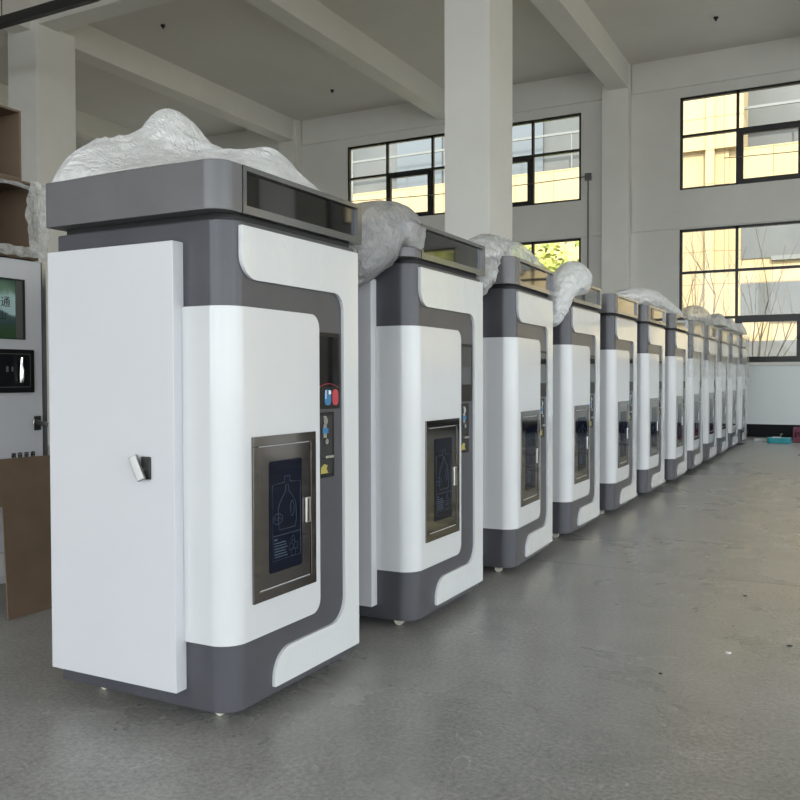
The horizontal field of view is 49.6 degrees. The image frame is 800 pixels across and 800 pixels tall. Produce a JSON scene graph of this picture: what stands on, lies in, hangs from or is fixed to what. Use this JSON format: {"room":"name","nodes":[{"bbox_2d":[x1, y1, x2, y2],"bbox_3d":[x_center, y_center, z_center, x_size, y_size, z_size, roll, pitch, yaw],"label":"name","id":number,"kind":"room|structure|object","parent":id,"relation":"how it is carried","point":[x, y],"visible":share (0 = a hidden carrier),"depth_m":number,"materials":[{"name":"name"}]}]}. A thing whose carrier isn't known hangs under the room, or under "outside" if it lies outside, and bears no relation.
{"room":"factory floor","nodes":[
{"label":"factory floor","id":0,"kind":"room"},
{"bbox_2d":[278,119,301,172],"bbox_3d":[-2.988,-3.449,23.639,0.590,8.250,0.279,1,2,28],"label":"wall pier","id":1,"kind":"object","parent":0,"point":[292,150],"visible":0.2,"depth_m":23.40,"materials":[{"name":"paint"}]},
{"bbox_2d":[0,437,799,799],"bbox_3d":[-5.777,1.170,7.662,34.500,0.200,31.340,1,2,28],"label":"floor","id":2,"kind":"structure","parent":0,"point":[542,680],"depth_m":3.38,"materials":[{"name":"concrete"}]},
{"bbox_2d":[0,257,47,583],"bbox_3d":[-2.514,0.175,4.694,0.664,1.915,0.985,1,2,28],"label":"tall cabinet","id":3,"kind":"object","parent":2,"relation":"on","point":[23,349],"visible":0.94,"depth_m":4.83,"materials":[{"name":"white metal"}]},
{"bbox_2d":[0,279,15,337],"bbox_3d":[-2.280,-0.497,4.542,0.005,0.335,0.605,1,2,28],"label":"screen","id":4,"kind":"object","parent":3,"relation":"attached to","point":[7,286],"depth_m":4.77,"materials":[{"name":"green glass"}]},
{"bbox_2d":[0,176,49,260],"bbox_3d":[-2.478,-1.004,4.659,0.600,0.439,1.010,1,2,28],"label":"plastic film","id":5,"kind":"object","parent":3,"relation":"on","point":[20,219],"visible":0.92,"depth_m":4.94,"materials":[{"name":"plastic"}]},
{"bbox_2d":[0,105,21,179],"bbox_3d":[-2.495,-1.408,4.564,0.450,0.383,0.805,1,2,28],"label":"cardboard box","id":6,"kind":"object","parent":5,"relation":"on","point":[10,118],"visible":1,"depth_m":4.83,"materials":[{"name":"brown cardboard"}]},
{"bbox_2d":[0,455,51,620],"bbox_3d":[-2.098,0.724,4.502,0.200,0.820,1.110,1,2,28],"label":"cardboard sheet","id":7,"kind":"object","parent":2,"relation":"on","point":[25,502],"visible":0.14,"depth_m":4.66,"materials":[{"name":"brown"}]},
{"bbox_2d":[8,20,75,445],"bbox_3d":[-6.787,-3.057,16.504,0.790,7.830,0.900,1,2,28],"label":"pillar","id":8,"kind":"structure","parent":2,"relation":"on","point":[41,59],"depth_m":16.09,"materials":[{"name":"paint"}]},
{"bbox_2d":[46,158,361,715],"bbox_3d":[-0.773,0.156,3.569,0.874,1.999,0.993,1,2,28],"label":"vending machine","id":9,"kind":"object","parent":2,"relation":"on","point":[203,313],"visible":1,"depth_m":3.20,"materials":[{"name":"grey metal"}]},
{"bbox_2d":[51,107,318,190],"bbox_3d":[-0.812,-1.050,3.545,0.816,0.407,0.882,1,2,28],"label":"plastic film","id":10,"kind":"object","parent":9,"relation":"on","point":[171,137],"visible":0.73,"depth_m":3.46,"materials":[{"name":"plastic"}]},
{"bbox_2d":[272,475,300,561],"bbox_3d":[-0.432,0.445,3.305,0.006,0.313,0.183,1,2,28],"label":"print","id":11,"kind":"object","parent":9,"relation":"attached to","point":[286,489],"depth_m":3.30,"materials":[{"name":"blue"}]},
{"bbox_2d":[358,222,484,624],"bbox_3d":[-0.116,0.126,4.738,0.874,1.999,0.992,1,2,27],"label":"vending machine","id":12,"kind":"object","parent":2,"relation":"on","point":[420,319],"visible":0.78,"depth_m":4.28,"materials":[{"name":"grey metal"}]},
{"bbox_2d":[349,200,426,287],"bbox_3d":[-0.148,-0.718,4.168,0.579,0.500,0.351,-1,2,-40],"label":"plastic bag","id":13,"kind":"object","parent":12,"relation":"on","point":[388,226],"visible":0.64,"depth_m":4.05,"materials":[{"name":"plastic"}]},
{"bbox_2d":[436,450,449,512],"bbox_3d":[0.227,0.416,4.476,0.006,0.313,0.183,1,2,27],"label":"print","id":14,"kind":"object","parent":12,"relation":"attached to","point":[442,456],"depth_m":4.47,"materials":[{"name":"blue"}]},
{"bbox_2d":[444,0,511,256],"bbox_3d":[1.127,-2.976,12.326,0.680,7.830,0.900,1,2,28],"label":"pillar","id":15,"kind":"structure","parent":2,"relation":"on","point":[478,33],"depth_m":11.94,"materials":[{"name":"paint"}]},
{"bbox_2d":[480,256,553,571],"bbox_3d":[0.507,0.096,5.925,0.874,1.999,0.993,1,2,25],"label":"vending machine","id":16,"kind":"object","parent":2,"relation":"on","point":[517,308],"visible":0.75,"depth_m":5.47,"materials":[{"name":"grey metal"}]},
{"bbox_2d":[468,234,543,294],"bbox_3d":[0.647,-0.853,5.693,0.328,0.473,1.280,0,2,24],"label":"plastic film","id":17,"kind":"object","parent":16,"relation":"on","point":[516,248],"visible":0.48,"depth_m":5.43,"materials":[{"name":"plastic"}]},
{"bbox_2d":[527,435,533,481],"bbox_3d":[0.860,0.385,5.677,0.006,0.313,0.183,1,2,25],"label":"print","id":18,"kind":"object","parent":16,"relation":"attached to","point":[530,438],"depth_m":5.67,"materials":[{"name":"blue"}]},
{"bbox_2d":[552,286,600,537],"bbox_3d":[1.105,0.065,7.124,0.874,1.999,0.992,1,2,28],"label":"vending machine","id":19,"kind":"object","parent":2,"relation":"on","point":[576,340],"visible":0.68,"depth_m":6.75,"materials":[{"name":"grey metal"}]},
{"bbox_2d":[548,262,591,326],"bbox_3d":[1.270,-0.794,6.525,0.266,0.510,0.644,1,2,39],"label":"plastic bag","id":20,"kind":"object","parent":19,"relation":"on","point":[572,279],"visible":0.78,"depth_m":6.32,"materials":[{"name":"plastic"}]},
{"bbox_2d":[579,435,585,463],"bbox_3d":[1.447,0.355,6.862,0.006,0.313,0.183,1,2,28],"label":"print","id":21,"kind":"object","parent":19,"relation":"attached to","point":[582,438],"depth_m":6.87,"materials":[{"name":"blue"}]},
{"bbox_2d":[596,293,637,513],"bbox_3d":[1.740,0.035,8.304,0.874,1.999,0.992,1,2,28],"label":"vending machine","id":22,"kind":"object","parent":2,"relation":"on","point":[618,330],"visible":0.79,"depth_m":7.86,"materials":[{"name":"grey metal"}]},
{"bbox_2d":[621,418,625,452],"bbox_3d":[2.081,0.325,8.041,0.006,0.313,0.183,1,2,28],"label":"print","id":23,"kind":"object","parent":22,"relation":"attached to","point":[623,420],"depth_m":8.03,"materials":[{"name":"blue"}]},
{"bbox_2d":[633,305,665,495],"bbox_3d":[2.374,0.005,9.485,0.874,1.999,0.992,1,2,28],"label":"vending machine","id":24,"kind":"object","parent":2,"relation":"on","point":[650,321],"visible":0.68,"depth_m":9.05,"materials":[{"name":"grey metal"}]},
{"bbox_2d":[615,287,682,315],"bbox_3d":[2.798,-1.087,9.613,0.253,0.259,3.301,1,2,28],"label":"plastic film","id":25,"kind":"object","parent":24,"relation":"on","point":[644,296],"visible":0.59,"depth_m":9.14,"materials":[{"name":"plastic"}]},
{"bbox_2d":[653,413,656,441],"bbox_3d":[2.714,0.295,9.220,0.006,0.313,0.183,1,2,28],"label":"print","id":26,"kind":"object","parent":24,"relation":"attached to","point":[654,414],"depth_m":9.23,"materials":[{"name":"blue"}]},
{"bbox_2d":[662,313,687,482],"bbox_3d":[3.023,-0.024,10.658,0.874,1.999,0.992,1,2,27],"label":"vending machine","id":27,"kind":"object","parent":2,"relation":"on","point":[676,339],"visible":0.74,"depth_m":10.18,"materials":[{"name":"grey metal"}]},
{"bbox_2d":[685,320,703,468],"bbox_3d":[3.635,-0.055,11.850,0.874,1.999,0.992,1,2,28],"label":"vending machine","id":28,"kind":"object","parent":2,"relation":"on","point":[695,329],"visible":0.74,"depth_m":11.48,"materials":[{"name":"grey metal"}]},
{"bbox_2d":[701,326,717,459],"bbox_3d":[4.261,-0.085,13.035,0.874,1.999,0.992,1,2,28],"label":"vending machine","id":29,"kind":"object","parent":2,"relation":"on","point":[710,333],"visible":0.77,"depth_m":12.65,"materials":[{"name":"grey metal"}]},
{"bbox_2d":[682,305,712,326],"bbox_3d":[4.212,-1.177,12.257,0.308,0.306,1.904,1,2,28],"label":"plastic bag","id":30,"kind":"object","parent":29,"relation":"on","point":[704,319],"visible":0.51,"depth_m":11.95,"materials":[{"name":"plastic"}]},
{"bbox_2d":[715,330,728,452],"bbox_3d":[4.887,-0.115,14.220,0.874,1.999,0.993,1,2,28],"label":"vending machine","id":31,"kind":"object","parent":2,"relation":"on","point":[723,337],"visible":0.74,"depth_m":13.79,"materials":[{"name":"grey metal"}]},
{"bbox_3d":[4.894,-0.775,14.223,0.936,0.925,1.063,1,2,28],"label":"plastic cover","id":32,"kind":"object","parent":31,"relation":"on","visible":0},
{"bbox_2d":[695,314,728,327],"bbox_3d":[4.927,-1.303,14.201,0.820,0.210,0.880,1,2,28],"label":"plastic film","id":33,"kind":"object","parent":32,"relation":"on","point":[719,321],"visible":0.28,"depth_m":13.90,"materials":[{"name":"plastic"}]},
{"bbox_2d":[726,334,738,446],"bbox_3d":[5.513,-0.145,15.405,0.874,1.999,0.993,1,2,28],"label":"vending machine","id":34,"kind":"object","parent":2,"relation":"on","point":[733,343],"visible":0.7,"depth_m":15.01,"materials":[{"name":"grey metal"}]},
{"bbox_3d":[5.518,-0.807,15.411,0.932,0.927,1.061,1,2,28],"label":"plastic cover","id":35,"kind":"object","parent":34,"relation":"on","visible":0},
{"bbox_2d":[717,319,738,331],"bbox_3d":[5.553,-1.332,15.386,0.820,0.208,0.880,1,2,28],"label":"plastic film","id":36,"kind":"object","parent":35,"relation":"on","point":[731,323],"visible":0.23,"depth_m":15.08,"materials":[{"name":"plastic"}]},
{"bbox_2d":[737,337,747,441],"bbox_3d":[6.148,-0.175,16.585,0.874,1.999,0.992,1,2,27],"label":"vending machine","id":37,"kind":"object","parent":2,"relation":"on","point":[743,342],"visible":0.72,"depth_m":16.14,"materials":[{"name":"grey metal"}]},
{"bbox_3d":[6.156,-0.840,16.591,0.933,0.914,1.067,1,2,28],"label":"plastic cover","id":38,"kind":"object","parent":37,"relation":"on","visible":0},
{"bbox_2d":[728,323,746,334],"bbox_3d":[6.188,-1.360,16.566,0.820,0.204,0.880,1,2,28],"label":"plastic film","id":39,"kind":"object","parent":38,"relation":"on","point":[742,331],"visible":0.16,"depth_m":16.24,"materials":[{"name":"plastic"}]},
{"bbox_2d":[754,438,766,441],"bbox_3d":[7.084,0.787,16.978,0.240,0.055,0.100,1,2,28],"label":"paper packet","id":40,"kind":"object","parent":2,"relation":"on","point":[755,439],"visible":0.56,"depth_m":16.94,"materials":[{"name":"white paper"}]},
{"bbox_2d":[767,433,791,443],"bbox_3d":[7.281,0.728,16.601,0.420,0.190,0.300,1,2,28],"label":"tool case","id":41,"kind":"object","parent":2,"relation":"on","point":[786,440],"visible":1,"depth_m":16.49,"materials":[{"name":"teal plastic"}]},
{"bbox_2d":[793,427,799,442],"bbox_3d":[7.865,0.677,16.764,0.440,0.280,0.405,1,2,28],"label":"crate","id":42,"kind":"object","parent":2,"relation":"on","point":[796,430],"visible":1,"depth_m":16.68,"materials":[{"name":"red plastic"}]},
{"bbox_2d":[0,0,799,146],"bbox_3d":[-5.798,-7.353,7.456,35.100,0.350,31.940,1,2,28],"label":"ceiling","id":43,"kind":"structure","parent":0,"point":[234,45],"depth_m":18.12,"materials":[{"name":"paint"}]},
{"bbox_2d":[0,0,100,29],"bbox_3d":[-6.938,-6.635,14.106,5.688,1.401,0.120,1,2,28],"label":"rail","id":44,"kind":"object","parent":43,"relation":"hanging from","point":[49,8],"visible":1,"depth_m":13.34,"materials":[{"name":"black metal"}]},
{"bbox_2d":[0,84,130,139],"bbox_3d":[-14.209,-6.989,11.880,0.380,0.550,31.290,1,2,28],"label":"ceiling beam","id":45,"kind":"structure","parent":43,"relation":"attached to","point":[88,126],"depth_m":22.91,"materials":[{"name":"paint"}]},
{"bbox_2d":[0,0,173,46],"bbox_3d":[-2.404,-7.106,13.888,34.500,0.470,0.430,1,2,28],"label":"cross beam","id":46,"kind":"structure","parent":43,"relation":"attached to","point":[103,9],"depth_m":15.50,"materials":[{"name":"paint"}]},
{"bbox_2d":[0,0,293,142],"bbox_3d":[-10.256,-6.938,9.794,0.430,0.570,31.290,1,2,28],"label":"ceiling beam","id":47,"kind":"structure","parent":43,"relation":"attached to","point":[95,47],"depth_m":19.14,"materials":[{"name":"paint"}]},
{"bbox_2d":[245,0,444,119],"bbox_3d":[-6.180,-6.906,7.641,0.380,0.550,31.290,1,2,28],"label":"ceiling beam","id":48,"kind":"structure","parent":43,"relation":"attached to","point":[311,19],"depth_m":17.39,"materials":[{"name":"paint"}]},
{"bbox_2d":[531,0,629,89],"bbox_3d":[-2.342,-6.857,5.615,0.430,0.570,31.290,1,2,28],"label":"ceiling beam","id":49,"kind":"structure","parent":43,"relation":"attached to","point":[573,20],"depth_m":16.73,"materials":[{"name":"paint"}]},
{"bbox_2d":[276,65,799,362],"bbox_3d":[1.600,-3.409,21.545,34.500,8.250,0.300,1,2,28],"label":"wall","id":50,"kind":"structure","parent":0,"point":[655,116],"depth_m":19.35,"materials":[{"name":"white paint"}]},
{"bbox_2d":[348,113,580,215],"bbox_3d":[1.411,-5.642,21.464,6.300,2.020,0.150,1,2,28],"label":"window","id":51,"kind":"structure","parent":50,"relation":"in","point":[530,159],"depth_m":21.76,"materials":[{"name":"black metal"}]},
{"bbox_2d":[204,36,799,241],"bbox_3d":[3.148,-5.647,20.471,30.800,3.730,0.048,1,2,28],"label":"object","id":52,"kind":"structure","parent":50,"relation":"attached to","point":[779,200],"depth_m":19.25,"materials":[{"name":"white paint"}]},
{"bbox_2d":[519,238,580,263],"bbox_3d":[1.418,-2.323,21.544,6.300,2.920,0.150,1,2,28],"label":"window","id":53,"kind":"structure","parent":50,"relation":"in","point":[532,244],"depth_m":20.36,"materials":[{"name":"black metal"}]},
{"bbox_2d":[585,173,591,268],"bbox_3d":[4.313,-2.230,19.874,0.140,5.920,0.068,1,2,28],"label":"conduit","id":54,"kind":"object","parent":50,"relation":"attached to","point":[588,176],"visible":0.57,"depth_m":19.82,"materials":[{"name":"grey metal"}]},
{"bbox_2d":[350,176,584,201],"bbox_3d":[1.324,-5.163,21.374,6.600,0.112,0.022,1,2,28],"label":"cable","id":55,"kind":"object","parent":54,"relation":"attached to","point":[583,176],"visible":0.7,"depth_m":21.57,"materials":[{"name":"grey plastic"}]},
{"bbox_2d":[679,220,799,361],"bbox_3d":[8.935,-2.246,17.575,6.300,2.920,0.150,1,2,28],"label":"window","id":56,"kind":"structure","parent":50,"relation":"in","point":[775,317],"depth_m":18.37,"materials":[{"name":"black metal"}]},
{"bbox_2d":[680,81,799,189],"bbox_3d":[8.927,-5.565,17.495,6.300,2.020,0.150,1,2,28],"label":"window","id":57,"kind":"structure","parent":50,"relation":"in","point":[740,132],"depth_m":18.35,"materials":[{"name":"clear glass"}]},
{"bbox_2d":[726,151,799,157],"bbox_3d":[9.380,-5.102,17.120,5.600,0.066,0.018,1,2,28],"label":"cable","id":58,"kind":"object","parent":57,"relation":"attached to","point":[792,151],"visible":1,"depth_m":18.06,"materials":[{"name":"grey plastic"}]},
{"bbox_2d":[747,365,799,424],"bbox_3d":[1.534,-0.171,21.484,34.500,1.240,0.011,1,2,28],"label":"wall panel","id":59,"kind":"object","parent":50,"relation":"attached to","point":[773,391],"depth_m":18.15,"materials":[{"name":"white paint"}]},
{"bbox_2d":[747,424,799,437],"bbox_3d":[1.533,0.584,21.497,34.500,0.270,0.024,1,2,28],"label":"baseboard","id":60,"kind":"structure","parent":50,"relation":"attached to","point":[753,430],"depth_m":18.19,"materials":[{"name":"black"}]},
{"bbox_2d":[747,362,799,365],"bbox_3d":[3.621,-0.798,20.316,29.250,0.060,0.098,1,2,28],"label":"trim","id":61,"kind":"structure","parent":50,"relation":"attached to","point":[767,363],"depth_m":18.04,"materials":[{"name":"paint"}]},
{"bbox_2d":[601,62,630,293],"bbox_3d":[4.864,-3.367,19.493,0.590,8.250,0.279,1,2,28],"label":"wall pier","id":62,"kind":"object","parent":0,"point":[616,104],"visible":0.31,"depth_m":19.33,"materials":[{"name":"paint"}]},
{"label":"outside","id":63,"kind":"structure","parent":0,"visible":0},
{"bbox_3d":[1.747,1.366,7.459,160.000,0.180,170.000,1,2,28],"label":"ground","id":64,"kind":"structure","parent":63,"visible":0},
{"bbox_2d":[443,204,578,270],"bbox_3d":[3.580,-2.916,28.486,7.815,7.834,8.532,1,2,28],"label":"leafy tree","id":65,"kind":"object","parent":64,"relation":"on","point":[548,263],"visible":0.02,"depth_m":28.00,"materials":[{"name":"green plant"}]},
{"bbox_2d":[353,85,799,356],"bbox_3d":[6.998,-12.600,38.551,100.000,26.220,3.500,1,2,28],"label":"apartment building","id":66,"kind":"structure","parent":64,"relation":"on","point":[705,162],"depth_m":34.25,"materials":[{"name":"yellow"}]},
{"bbox_2d":[682,231,751,314],"bbox_3d":[8.231,-2.668,25.121,3.242,7.009,2.741,-1,1,-20],"label":"bare tree","id":67,"kind":"object","parent":64,"relation":"on","point":[695,275],"visible":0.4,"depth_m":24.83,"materials":[{"name":"brown plant"}]},
{"bbox_2d":[692,226,799,356],"bbox_3d":[9.572,-2.232,22.844,2.591,6.247,4.710,-1,2,-41],"label":"bare tree","id":68,"kind":"object","parent":64,"relation":"on","point":[762,259],"visible":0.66,"depth_m":22.91,"materials":[{"name":"brown plant"}]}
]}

